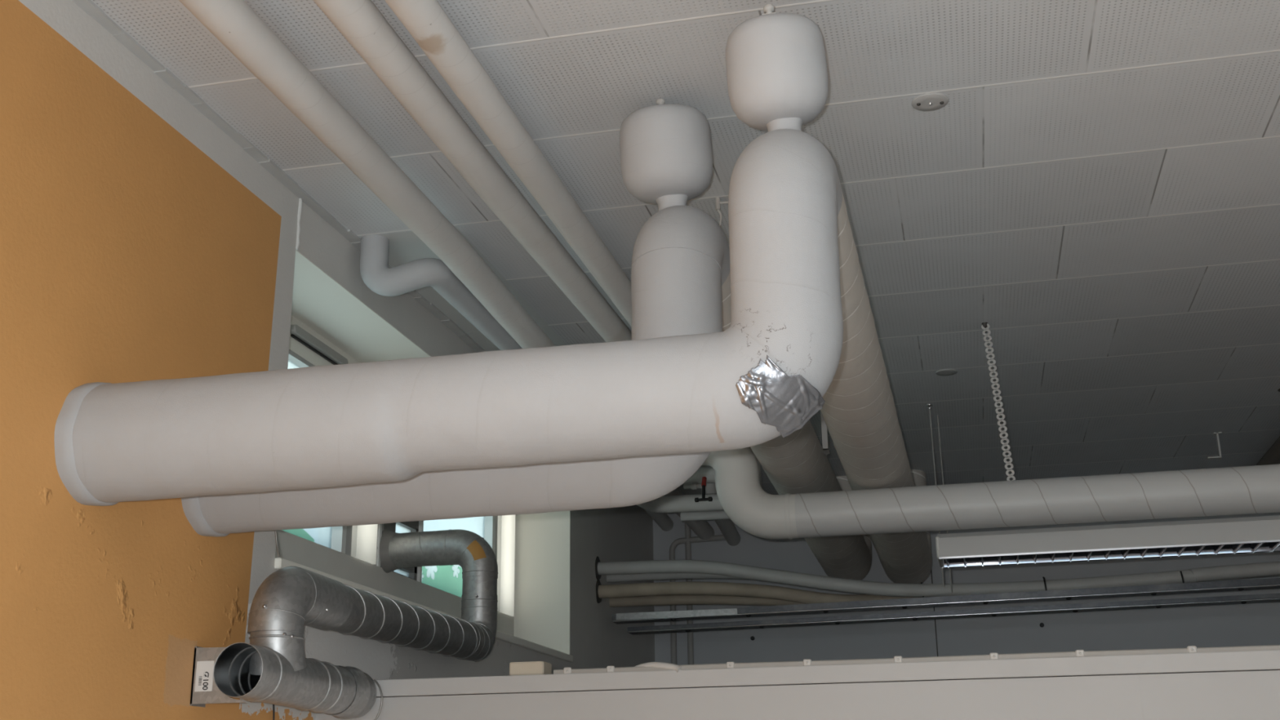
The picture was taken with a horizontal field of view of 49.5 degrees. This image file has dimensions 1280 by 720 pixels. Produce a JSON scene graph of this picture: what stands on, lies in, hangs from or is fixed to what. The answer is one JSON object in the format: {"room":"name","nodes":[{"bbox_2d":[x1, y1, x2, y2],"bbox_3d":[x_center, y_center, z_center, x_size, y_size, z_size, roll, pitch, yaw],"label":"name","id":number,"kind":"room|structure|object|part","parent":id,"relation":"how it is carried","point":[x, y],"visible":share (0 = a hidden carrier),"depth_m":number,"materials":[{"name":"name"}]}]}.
{"room":"mechanical room","nodes":[
{"label":"mechanical room","id":0,"kind":"room"},
{"bbox_2d":[0,0,654,719],"bbox_3d":[-1.149,0.767,2.170,0.366,2.872,9.150,-5,-18,12],"label":"wall","id":1,"kind":"structure","parent":0,"point":[140,241],"depth_m":2.56,"materials":[{"name":"orange paint"}]},
{"bbox_2d":[190,646,247,706],"bbox_3d":[-0.799,0.611,2.683,0.118,0.112,0.051,-5,-18,12],"label":"plate","id":2,"kind":"object","parent":1,"relation":"attached to","point":[204,690],"visible":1,"depth_m":2.67,"materials":[{"name":"metal"}]},
{"bbox_2d":[272,704,275,719],"bbox_3d":[-0.779,0.770,2.950,0.004,0.086,0.014,-5,-18,12],"label":"wire","id":3,"kind":"object","parent":1,"relation":"attached to","point":[273,709],"visible":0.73,"depth_m":2.96,"materials":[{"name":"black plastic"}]},
{"bbox_2d":[71,0,486,352],"bbox_3d":[-0.767,-0.354,3.395,0.030,0.008,4.550,-5,-18,12],"label":"trim","id":4,"kind":"structure","parent":1,"relation":"attached to","point":[91,8],"depth_m":2.99,"materials":[{"name":"grey metal"}]},
{"bbox_2d":[295,198,302,249],"bbox_3d":[-0.805,-0.323,3.276,0.011,0.137,0.012,-13,-21,34],"label":"trim","id":5,"kind":"structure","parent":1,"relation":"attached to","point":[300,209],"depth_m":3.27,"materials":[{"name":"white paint"}]},
{"bbox_2d":[291,249,431,362],"bbox_3d":[-0.718,0.093,4.372,0.365,0.002,2.328,-5,-18,12],"label":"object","id":6,"kind":"structure","parent":1,"relation":"attached to","point":[319,302],"depth_m":3.73,"materials":[{"name":"paint"}]},
{"bbox_2d":[275,315,515,635],"bbox_3d":[-0.790,0.451,4.278,0.118,0.734,2.328,-5,-18,12],"label":"window","id":7,"kind":"structure","parent":1,"relation":"in","point":[348,553],"depth_m":4.08,"materials":[{"name":"paint"}]},
{"bbox_3d":[-0.802,0.146,4.376,0.100,0.094,2.328,-5,-18,12],"label":"head rail","id":8,"kind":"part","parent":7,"relation":"part of","materials":[{"name":"metal"}]},
{"bbox_2d":[213,528,497,719],"bbox_3d":[-0.734,0.590,3.431,0.394,0.608,1.493,-5,-18,12],"label":"duct","id":9,"kind":"object","parent":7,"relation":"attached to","point":[273,668],"visible":1,"depth_m":3.02,"materials":[{"name":"metal"}]},
{"bbox_2d":[373,679,382,719],"bbox_3d":[-0.591,0.774,3.115,0.031,0.115,0.010,-5,-18,12],"label":"pipe collar","id":10,"kind":"object","parent":9,"relation":"attached to","point":[375,681],"visible":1,"depth_m":3.11,"materials":[{"name":"metal"}]},
{"bbox_3d":[-0.675,0.567,4.149,0.203,0.104,0.115,-5,-18,12],"label":"window arm","id":11,"kind":"part","parent":9,"relation":"part of","materials":[{"name":"metal"}]},
{"bbox_3d":[-0.831,0.360,4.080,0.078,0.466,0.139,-5,-18,12],"label":"infill panel","id":12,"kind":"part","parent":7,"relation":"part of","materials":[{"name":"white"}]},
{"bbox_3d":[-0.795,0.724,4.194,0.100,0.162,2.328,-5,-18,12],"label":"rail","id":13,"kind":"part","parent":7,"relation":"part of","materials":[{"name":"paint"}]},
{"bbox_2d":[424,565,437,579],"bbox_3d":[-0.689,0.682,4.575,0.001,0.079,0.114,-5,-18,12],"label":"flower","id":14,"kind":"object","parent":7,"relation":"on","point":[430,571],"depth_m":4.57,"materials":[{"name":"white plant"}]},
{"bbox_2d":[451,564,459,577],"bbox_3d":[-0.637,0.725,4.796,0.001,0.054,0.078,-5,-18,12],"label":"flower","id":15,"kind":"object","parent":7,"relation":"on","point":[455,569],"depth_m":4.79,"materials":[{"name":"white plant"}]},
{"bbox_3d":[-0.538,0.730,5.266,0.078,0.466,0.163,-5,-18,12],"label":"infill panel","id":16,"kind":"part","parent":7,"relation":"part of","materials":[{"name":"white"}]},
{"bbox_2d":[274,557,573,662],"bbox_3d":[-0.533,0.781,4.111,0.034,0.023,2.326,-5,-18,12],"label":"trim","id":17,"kind":"structure","parent":1,"relation":"attached to","point":[280,563],"depth_m":3.86,"materials":[{"name":"grey metal"}]},
{"bbox_2d":[513,511,569,654],"bbox_3d":[-0.375,0.776,5.328,0.220,0.736,0.002,-5,-18,12],"label":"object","id":18,"kind":"structure","parent":1,"relation":"attached to","point":[542,540],"depth_m":5.31,"materials":[{"name":"paint"}]},
{"bbox_2d":[608,595,804,607],"bbox_3d":[0.702,0.993,5.736,1.671,0.081,0.087,-3,-18,8],"label":"conduit","id":19,"kind":"object","parent":1,"relation":"attached to","point":[666,599],"visible":0.35,"depth_m":5.77,"materials":[{"name":"grey plastic"}]},
{"bbox_2d":[595,579,913,604],"bbox_3d":[0.693,0.935,5.617,1.742,0.136,0.117,-2,-18,4],"label":"conduit","id":20,"kind":"object","parent":1,"relation":"attached to","point":[686,588],"visible":0.65,"depth_m":5.61,"materials":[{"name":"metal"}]},
{"bbox_2d":[91,0,1279,494],"bbox_3d":[1.370,-0.861,2.056,5.580,0.100,9.450,-5,-18,12],"label":"ceiling","id":21,"kind":"structure","parent":0,"point":[1095,185],"depth_m":3.21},
{"bbox_2d":[359,234,522,350],"bbox_3d":[-0.428,-0.027,4.237,0.224,0.173,1.612,-5,-18,12],"label":"drain pipe","id":22,"kind":"object","parent":21,"relation":"attached to","point":[383,280],"visible":0.49,"depth_m":3.52,"materials":[{"name":"white paint"}]},
{"bbox_2d":[178,0,714,540],"bbox_3d":[-0.696,-0.523,2.499,0.098,0.169,9.121,-5,-18,12],"label":"ceiling pipe","id":23,"kind":"object","parent":21,"relation":"attached to","point":[234,24],"visible":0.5,"depth_m":2.86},
{"bbox_2d":[313,0,631,342],"bbox_3d":[-0.681,-0.857,1.668,0.091,0.128,7.389,-5,-18,13],"label":"ceiling pipe","id":24,"kind":"object","parent":21,"relation":"attached to","point":[360,22],"visible":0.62,"depth_m":2.85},
{"bbox_2d":[53,4,932,583],"bbox_3d":[0.150,0.365,4.312,1.368,0.910,4.371,-5,-18,12],"label":"insulated pipe","id":25,"kind":"object","parent":21,"relation":"hanging from","point":[801,340],"visible":0.88,"depth_m":2.22,"materials":[{"name":"white fabric"}]},
{"bbox_2d":[384,0,631,327],"bbox_3d":[-0.575,-0.869,1.644,0.078,0.124,7.386,-5,-18,12],"label":"ceiling pipe","id":26,"kind":"object","parent":21,"relation":"attached to","point":[426,21],"visible":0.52,"depth_m":2.80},
{"bbox_2d":[181,97,871,580],"bbox_3d":[0.074,0.435,4.553,1.103,0.896,4.040,-5,-18,12],"label":"insulated pipe","id":27,"kind":"object","parent":21,"relation":"hanging from","point":[681,278],"visible":0.48,"depth_m":2.64,"materials":[{"name":"white fabric"}]},
{"bbox_2d":[275,531,279,556],"bbox_3d":[-0.734,0.373,2.812,0.014,0.052,0.006,0,-18,-3],"label":"wire","id":28,"kind":"object","parent":27,"relation":"hanging from","point":[276,535],"visible":1,"depth_m":2.81,"materials":[{"name":"metal"}]},
{"bbox_2d":[681,466,715,484],"bbox_3d":[0.224,0.375,5.425,0.306,0.222,0.066,-5,-18,12],"label":"pipe","id":29,"kind":"object","parent":21,"relation":"attached to","point":[708,472],"visible":0.05,"depth_m":5.37,"materials":[{"name":"grey metal"}]},
{"bbox_2d":[683,476,712,502],"bbox_3d":[0.221,0.502,5.311,0.080,0.103,0.143,4,-18,-14],"label":"valve","id":30,"kind":"object","parent":29,"relation":"attached to","point":[694,486],"visible":1,"depth_m":5.29,"materials":[{"name":"red paint"}]},
{"bbox_3d":[0.241,0.502,5.268,0.012,0.057,0.022,-5,-18,12],"label":"stem","id":31,"kind":"part","parent":30,"relation":"part of","materials":[{"name":"black plastic"}]},
{"bbox_3d":[0.240,0.528,5.254,0.070,0.018,0.017,-5,-18,12],"label":"handle","id":32,"kind":"part","parent":30,"relation":"part of","materials":[{"name":"black plastic"}]},
{"bbox_2d":[636,455,761,512],"bbox_3d":[0.059,0.399,5.338,0.821,0.315,0.360,13,-22,-38],"label":"pipe","id":33,"kind":"object","parent":21,"relation":"attached to","point":[682,503],"visible":0.22,"depth_m":5.45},
{"bbox_2d":[680,510,729,521],"bbox_3d":[0.328,0.540,5.670,0.329,0.227,0.038,-5,-18,12],"label":"pipe","id":34,"kind":"object","parent":21,"relation":"hanging from","point":[719,514],"visible":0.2,"depth_m":5.64,"materials":[{"name":"grey metal"}]},
{"bbox_2d":[715,197,728,226],"bbox_3d":[0.202,-0.356,3.324,0.041,0.070,0.014,-5,-18,12],"label":"ceiling hook","id":35,"kind":"object","parent":21,"relation":"attached to","point":[717,202],"visible":0.95,"depth_m":3.33,"materials":[{"name":"metal"}]},
{"bbox_2d":[820,410,830,453],"bbox_3d":[0.578,0.118,4.373,0.017,0.352,0.060,-5,-18,12],"label":"bracket","id":36,"kind":"object","parent":21,"relation":"hanging from","point":[824,427],"visible":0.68,"depth_m":4.31,"materials":[{"name":"metal"}]},
{"bbox_2d":[911,93,948,111],"bbox_3d":[0.603,-0.533,2.883,0.076,0.009,0.076,-5,-18,12],"label":"plug","id":37,"kind":"object","parent":21,"relation":"attached to","point":[929,101],"visible":1,"depth_m":2.88,"materials":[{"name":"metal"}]},
{"bbox_2d":[926,404,944,586],"bbox_3d":[1.074,0.486,5.029,0.023,0.672,0.024,-5,-18,12],"label":"wire","id":38,"kind":"object","parent":21,"relation":"hanging from","point":[929,406],"visible":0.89,"depth_m":5.07,"materials":[{"name":"metal"}]},
{"bbox_2d":[937,414,952,592],"bbox_3d":[1.135,0.530,5.172,0.007,0.672,0.006,-5,-18,12],"label":"wire","id":39,"kind":"object","parent":21,"relation":"hanging from","point":[937,415],"visible":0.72,"depth_m":5.21,"materials":[{"name":"grey metal"}]},
{"bbox_2d":[935,368,957,375],"bbox_3d":[1.046,0.043,4.733,0.074,0.004,0.074,-5,-18,12],"label":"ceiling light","id":40,"kind":"object","parent":21,"relation":"attached to","point":[944,371],"visible":1,"depth_m":4.73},
{"bbox_2d":[982,322,987,333],"bbox_3d":[1.055,-0.099,4.242,0.018,0.030,0.018,-5,-18,12],"label":"ceiling hook","id":41,"kind":"object","parent":21,"relation":"attached to","point":[984,324],"visible":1,"depth_m":4.24,"materials":[{"name":"metal"}]},
{"bbox_2d":[702,446,1279,539],"bbox_3d":[2.175,0.079,3.872,4.687,0.660,0.140,-5,-18,12],"label":"pipe","id":42,"kind":"object","parent":21,"relation":"hanging from","point":[1254,489],"visible":0.71,"depth_m":4.00,"materials":[{"name":"metal"}]},
{"bbox_2d":[981,323,1015,480],"bbox_3d":[1.074,0.124,4.163,0.058,0.498,0.002,-5,-18,12],"label":"strap","id":43,"kind":"object","parent":21,"relation":"hanging from","point":[989,347],"visible":1,"depth_m":4.16,"materials":[{"name":"metal"}]},
{"bbox_2d":[935,515,1279,568],"bbox_3d":[1.644,0.511,4.007,1.542,0.077,0.191,-5,-18,13],"label":"lamp","id":44,"kind":"object","parent":21,"relation":"hanging from","point":[1249,535],"visible":1,"depth_m":4.02,"materials":[{"name":"metal"}]},
{"bbox_3d":[0.922,0.597,4.171,0.022,0.026,0.170,-5,-18,13],"label":"louvre blade","id":45,"kind":"part","parent":44,"relation":"part of","materials":[{"name":"silver metal"}]},
{"bbox_3d":[0.972,0.592,4.159,0.022,0.026,0.170,-5,-18,13],"label":"louvre blade","id":46,"kind":"part","parent":44,"relation":"part of","materials":[{"name":"silver metal"}]},
{"bbox_3d":[1.022,0.588,4.147,0.022,0.026,0.170,-5,-18,13],"label":"louvre blade","id":47,"kind":"part","parent":44,"relation":"part of","materials":[{"name":"silver metal"}]},
{"bbox_3d":[1.072,0.584,4.135,0.022,0.026,0.170,-5,-18,13],"label":"louvre blade","id":48,"kind":"part","parent":44,"relation":"part of","materials":[{"name":"silver metal"}]},
{"bbox_3d":[1.122,0.579,4.124,0.022,0.026,0.170,-5,-18,13],"label":"louvre blade","id":49,"kind":"part","parent":44,"relation":"part of","materials":[{"name":"silver metal"}]},
{"bbox_3d":[1.171,0.575,4.112,0.022,0.026,0.170,-5,-18,13],"label":"louvre blade","id":50,"kind":"part","parent":44,"relation":"part of","materials":[{"name":"silver metal"}]},
{"bbox_3d":[1.221,0.571,4.100,0.022,0.026,0.170,-5,-18,13],"label":"louvre blade","id":51,"kind":"part","parent":44,"relation":"part of","materials":[{"name":"silver metal"}]},
{"bbox_3d":[1.271,0.566,4.088,0.022,0.026,0.170,-5,-18,13],"label":"louvre blade","id":52,"kind":"part","parent":44,"relation":"part of","materials":[{"name":"silver metal"}]},
{"bbox_3d":[1.321,0.562,4.077,0.022,0.026,0.170,-5,-18,13],"label":"louvre blade","id":53,"kind":"part","parent":44,"relation":"part of","materials":[{"name":"silver metal"}]},
{"bbox_3d":[1.371,0.557,4.065,0.022,0.026,0.170,-5,-18,13],"label":"louvre blade","id":54,"kind":"part","parent":44,"relation":"part of","materials":[{"name":"silver metal"}]},
{"bbox_3d":[1.645,0.545,3.996,1.530,0.005,0.191,-5,-18,13],"label":"louvre rail","id":55,"kind":"part","parent":44,"relation":"part of","materials":[{"name":"silver metal"}]},
{"bbox_2d":[943,542,1279,567],"bbox_3d":[1.645,0.521,4.004,1.514,0.050,0.172,-5,-18,13],"label":"reflector","id":56,"kind":"object","parent":44,"relation":"on","point":[955,554],"depth_m":4.07,"materials":[{"name":"metal"}]},
{"bbox_3d":[1.421,0.553,4.053,0.022,0.026,0.170,-5,-18,13],"label":"louvre blade","id":57,"kind":"part","parent":44,"relation":"part of","materials":[{"name":"silver metal"}]},
{"bbox_3d":[1.470,0.549,4.041,0.022,0.026,0.170,-5,-18,13],"label":"louvre blade","id":58,"kind":"part","parent":44,"relation":"part of","materials":[{"name":"silver metal"}]},
{"bbox_3d":[1.520,0.544,4.029,0.022,0.026,0.170,-5,-18,13],"label":"louvre blade","id":59,"kind":"part","parent":44,"relation":"part of","materials":[{"name":"silver metal"}]},
{"bbox_3d":[1.570,0.540,4.018,0.022,0.026,0.170,-5,-18,13],"label":"louvre blade","id":60,"kind":"part","parent":44,"relation":"part of","materials":[{"name":"silver metal"}]},
{"bbox_3d":[1.620,0.536,4.006,0.022,0.026,0.170,-5,-18,13],"label":"louvre blade","id":61,"kind":"part","parent":44,"relation":"part of","materials":[{"name":"silver metal"}]},
{"bbox_3d":[1.670,0.531,3.994,0.022,0.026,0.170,-5,-18,13],"label":"louvre blade","id":62,"kind":"part","parent":44,"relation":"part of","materials":[{"name":"silver metal"}]},
{"bbox_3d":[1.720,0.527,3.982,0.022,0.026,0.170,-5,-18,13],"label":"louvre blade","id":63,"kind":"part","parent":44,"relation":"part of","materials":[{"name":"silver metal"}]},
{"bbox_3d":[1.769,0.523,3.971,0.022,0.026,0.170,-5,-18,13],"label":"louvre blade","id":64,"kind":"part","parent":44,"relation":"part of","materials":[{"name":"silver metal"}]},
{"bbox_3d":[1.819,0.518,3.959,0.022,0.026,0.170,-5,-18,13],"label":"louvre blade","id":65,"kind":"part","parent":44,"relation":"part of","materials":[{"name":"silver metal"}]},
{"bbox_2d":[1206,431,1222,459],"bbox_3d":[2.309,0.346,5.580,0.065,0.104,0.030,-5,-18,12],"label":"bracket","id":66,"kind":"object","parent":21,"relation":"attached to","point":[1218,433],"visible":1,"depth_m":5.57,"materials":[{"name":"white metal"}]},
{"bbox_2d":[1255,435,1279,465],"bbox_3d":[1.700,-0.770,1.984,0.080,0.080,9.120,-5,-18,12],"label":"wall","id":67,"kind":"structure","parent":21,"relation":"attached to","point":[1272,456],"depth_m":5.65,"materials":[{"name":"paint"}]},
{"bbox_2d":[315,670,1279,719],"bbox_3d":[1.745,1.404,2.402,5.064,1.724,0.081,-5,-18,12],"label":"wall partition","id":68,"kind":"structure","parent":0,"point":[1240,695],"depth_m":2.87,"materials":[{"name":"white paint"}]},
{"bbox_2d":[564,667,572,673],"bbox_3d":[-0.159,0.685,3.057,0.017,0.014,0.016,-5,-18,12],"label":"clip","id":69,"kind":"object","parent":68,"relation":"attached to","point":[566,670],"visible":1,"depth_m":3.05,"materials":[{"name":"plastic"}]},
{"bbox_2d":[606,666,615,672],"bbox_3d":[-0.063,0.677,3.036,0.017,0.014,0.016,-5,-18,12],"label":"clip","id":70,"kind":"object","parent":68,"relation":"attached to","point":[609,668],"visible":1,"depth_m":3.03,"materials":[{"name":"plastic"}]},
{"bbox_2d":[726,662,734,668],"bbox_3d":[0.195,0.655,2.978,0.017,0.014,0.016,-5,-18,12],"label":"clip","id":71,"kind":"object","parent":68,"relation":"attached to","point":[729,664],"visible":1,"depth_m":2.97,"materials":[{"name":"plastic"}]},
{"bbox_2d":[803,658,811,666],"bbox_3d":[0.355,0.642,2.943,0.017,0.014,0.016,-5,-18,12],"label":"clip","id":72,"kind":"object","parent":68,"relation":"attached to","point":[806,662],"visible":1,"depth_m":2.94,"materials":[{"name":"plastic"}]},
{"bbox_2d":[373,649,1279,697],"bbox_3d":[1.734,0.563,2.668,5.064,0.037,0.092,-5,-18,12],"label":"beam","id":73,"kind":"structure","parent":68,"relation":"on","point":[1249,660],"depth_m":2.91,"materials":[{"name":"paint"}]},
{"bbox_2d":[509,661,551,675],"bbox_3d":[-0.245,0.695,3.113,0.080,0.030,0.066,-5,-18,12],"label":"block","id":74,"kind":"object","parent":73,"relation":"on","point":[531,668],"visible":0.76,"depth_m":3.08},
{"bbox_2d":[635,662,681,672],"bbox_3d":[0.040,0.669,3.015,0.107,0.027,0.017,-7,-19,20],"label":"lump","id":75,"kind":"object","parent":73,"relation":"on","point":[669,666],"visible":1,"depth_m":3.00,"materials":[{"name":"plastic"}]},
{"bbox_2d":[553,644,1279,674],"bbox_3d":[2.000,0.507,2.580,4.500,0.012,0.010,-5,-18,12],"label":"cable","id":76,"kind":"object","parent":73,"relation":"on","point":[1171,651],"visible":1,"depth_m":2.88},
{"bbox_2d":[893,656,902,662],"bbox_3d":[0.540,0.627,2.902,0.017,0.014,0.016,-5,-18,12],"label":"clip","id":77,"kind":"object","parent":68,"relation":"attached to","point":[896,659],"visible":1,"depth_m":2.90,"materials":[{"name":"plastic"}]},
{"bbox_2d":[989,653,998,659],"bbox_3d":[0.730,0.611,2.860,0.017,0.014,0.016,-5,-18,12],"label":"clip","id":78,"kind":"object","parent":68,"relation":"attached to","point":[993,655],"visible":1,"depth_m":2.85,"materials":[{"name":"plastic"}]},
{"bbox_2d":[1075,649,1084,656],"bbox_3d":[0.895,0.597,2.824,0.017,0.014,0.016,-5,-18,12],"label":"clip","id":79,"kind":"object","parent":68,"relation":"attached to","point":[1078,652],"visible":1,"depth_m":2.82,"materials":[{"name":"plastic"}]},
{"bbox_2d":[1186,645,1196,653],"bbox_3d":[1.104,0.580,2.777,0.017,0.014,0.016,-5,-18,12],"label":"clip","id":80,"kind":"object","parent":68,"relation":"attached to","point":[1191,649],"visible":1,"depth_m":2.77,"materials":[{"name":"plastic"}]},
{"bbox_2d":[653,512,1279,665],"bbox_3d":[2.383,1.911,5.945,5.430,2.872,0.150,-5,-18,12],"label":"wall","id":81,"kind":"structure","parent":0,"point":[1247,624],"depth_m":6.32,"materials":[{"name":"paint"}]},
{"bbox_2d":[644,509,673,531],"bbox_3d":[-0.041,0.499,5.929,0.066,0.147,1.855,-4,-18,10],"label":"pipe","id":82,"kind":"object","parent":81,"relation":"attached to","point":[663,520],"visible":0.16,"depth_m":6.57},
{"bbox_2d":[684,523,693,664],"bbox_3d":[0.248,2.087,6.310,0.028,2.790,0.028,-5,-18,12],"label":"pipe","id":83,"kind":"object","parent":81,"relation":"attached to","point":[687,530],"visible":0.32,"depth_m":6.58,"materials":[{"name":"grey metal"}]},
{"bbox_2d":[669,534,725,664],"bbox_3d":[0.291,2.131,6.286,0.285,2.690,0.028,-5,-18,12],"label":"pipe","id":84,"kind":"object","parent":81,"relation":"attached to","point":[719,537],"visible":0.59,"depth_m":6.65,"materials":[{"name":"grey metal"}]},
{"bbox_2d":[700,465,740,546],"bbox_3d":[0.366,0.642,6.214,0.068,0.214,1.057,-4,-18,9],"label":"pipe","id":85,"kind":"object","parent":81,"relation":"attached to","point":[726,526],"visible":0.4,"depth_m":6.28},
{"bbox_2d":[930,570,937,656],"bbox_3d":[1.359,1.972,6.096,0.005,2.872,0.004,-5,-18,12],"label":"trim","id":86,"kind":"structure","parent":81,"relation":"attached to","point":[931,571],"depth_m":6.33,"materials":[{"name":"metal"}]},
{"bbox_3d":[4.031,0.337,1.024,0.150,2.872,9.150,-5,-18,12],"label":"wall","id":87,"kind":"structure","parent":0,"visible":0},
{"bbox_2d":[611,577,1279,623],"bbox_3d":[2.336,0.838,5.183,5.020,0.093,0.091,-5,-18,12],"label":"channel","id":88,"kind":"object","parent":87,"relation":"attached to","point":[1271,583],"visible":1,"depth_m":5.40,"materials":[{"name":"metal"}]},
{"bbox_2d":[595,555,1279,597],"bbox_3d":[2.309,0.731,5.206,5.067,0.220,0.131,-4,-18,11],"label":"conduit","id":89,"kind":"object","parent":88,"relation":"on","point":[1272,568],"visible":0.96,"depth_m":5.43,"materials":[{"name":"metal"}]},
{"bbox_2d":[1042,577,1047,591],"bbox_3d":[1.564,0.866,5.359,0.011,0.065,0.047,-5,-18,12],"label":"cable tie","id":90,"kind":"object","parent":89,"relation":"attached to","point":[1044,580],"visible":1,"depth_m":5.34,"materials":[{"name":"black plastic"}]},
{"bbox_2d":[1179,570,1184,582],"bbox_3d":[2.050,0.825,5.252,0.011,0.065,0.047,-5,-18,12],"label":"cable tie","id":91,"kind":"object","parent":89,"relation":"attached to","point":[1180,571],"visible":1,"depth_m":5.23,"materials":[{"name":"black plastic"}]},
{"bbox_2d":[626,593,1279,635],"bbox_3d":[2.385,0.914,5.307,4.990,0.081,0.094,-5,-18,12],"label":"channel","id":92,"kind":"object","parent":87,"relation":"attached to","point":[1269,597],"visible":1,"depth_m":5.52,"materials":[{"name":"metal"}]}
]}

